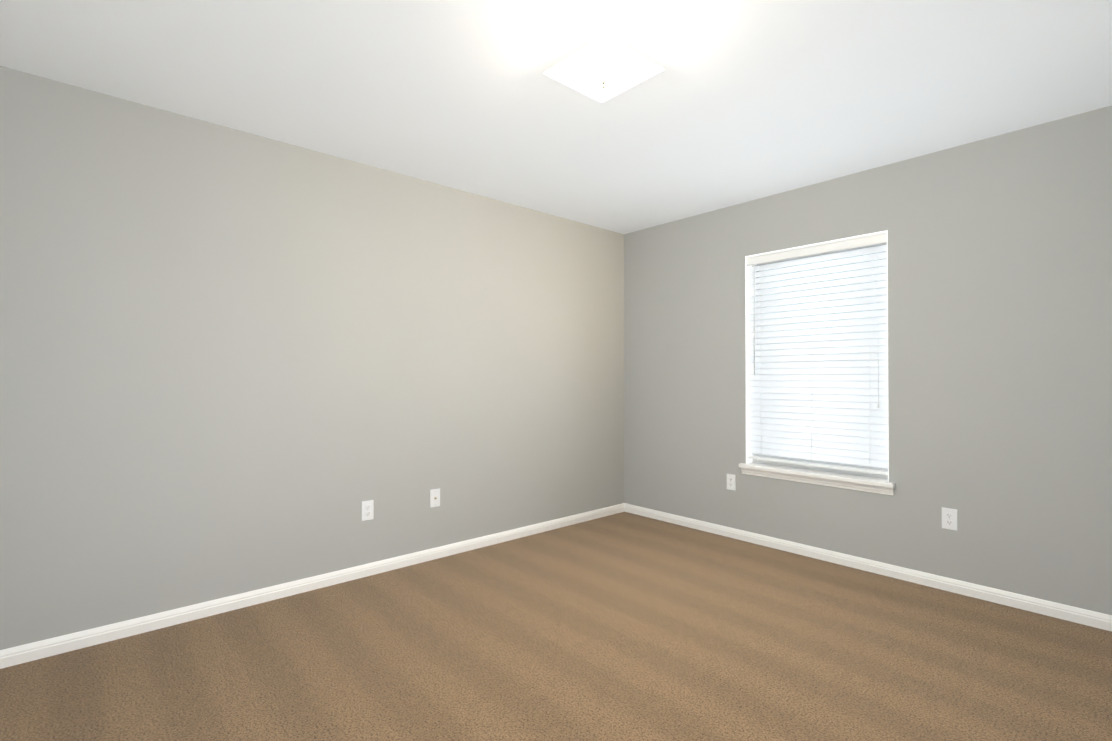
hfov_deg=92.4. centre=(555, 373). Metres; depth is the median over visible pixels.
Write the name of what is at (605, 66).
flush-mount light fixture
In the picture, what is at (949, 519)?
electrical outlet
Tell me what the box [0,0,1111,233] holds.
ceiling
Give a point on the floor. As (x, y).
(624, 626)
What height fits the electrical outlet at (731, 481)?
0.116 m
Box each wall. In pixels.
[0,66,623,649]
[624,105,1111,614]
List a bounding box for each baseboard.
[0,503,624,668]
[624,503,1111,630]
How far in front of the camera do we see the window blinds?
3.48 m
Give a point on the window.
(827, 469)
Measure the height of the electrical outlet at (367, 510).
0.116 m
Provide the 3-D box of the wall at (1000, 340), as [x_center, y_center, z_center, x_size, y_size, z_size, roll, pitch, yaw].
[1.788,-0.020,3.482,0.150,2.440,3.700,0,-1,-42]
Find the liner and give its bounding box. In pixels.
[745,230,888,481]
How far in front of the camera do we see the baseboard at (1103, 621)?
3.08 m
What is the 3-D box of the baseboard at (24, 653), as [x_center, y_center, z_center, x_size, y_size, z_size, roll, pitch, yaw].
[-0.958,1.163,3.294,4.190,0.070,0.015,0,-1,-42]
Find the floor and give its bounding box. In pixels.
[0,512,1111,740]
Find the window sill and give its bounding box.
[739,462,894,487]
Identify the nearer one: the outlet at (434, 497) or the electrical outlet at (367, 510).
the electrical outlet at (367, 510)
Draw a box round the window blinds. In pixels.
[746,231,887,474]
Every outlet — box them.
[362,500,373,520]
[430,488,439,507]
[727,474,735,490]
[942,507,957,530]
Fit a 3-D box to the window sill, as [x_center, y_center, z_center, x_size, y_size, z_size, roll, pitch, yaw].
[1.685,0.659,3.512,0.127,0.028,0.980,0,-1,-42]
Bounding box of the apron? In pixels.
[741,468,893,495]
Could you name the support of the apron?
attached to the wall at (1000, 340)
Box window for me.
[752,243,887,478]
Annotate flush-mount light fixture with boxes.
[544,32,663,101]
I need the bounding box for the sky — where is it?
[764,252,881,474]
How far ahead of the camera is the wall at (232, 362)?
2.77 m

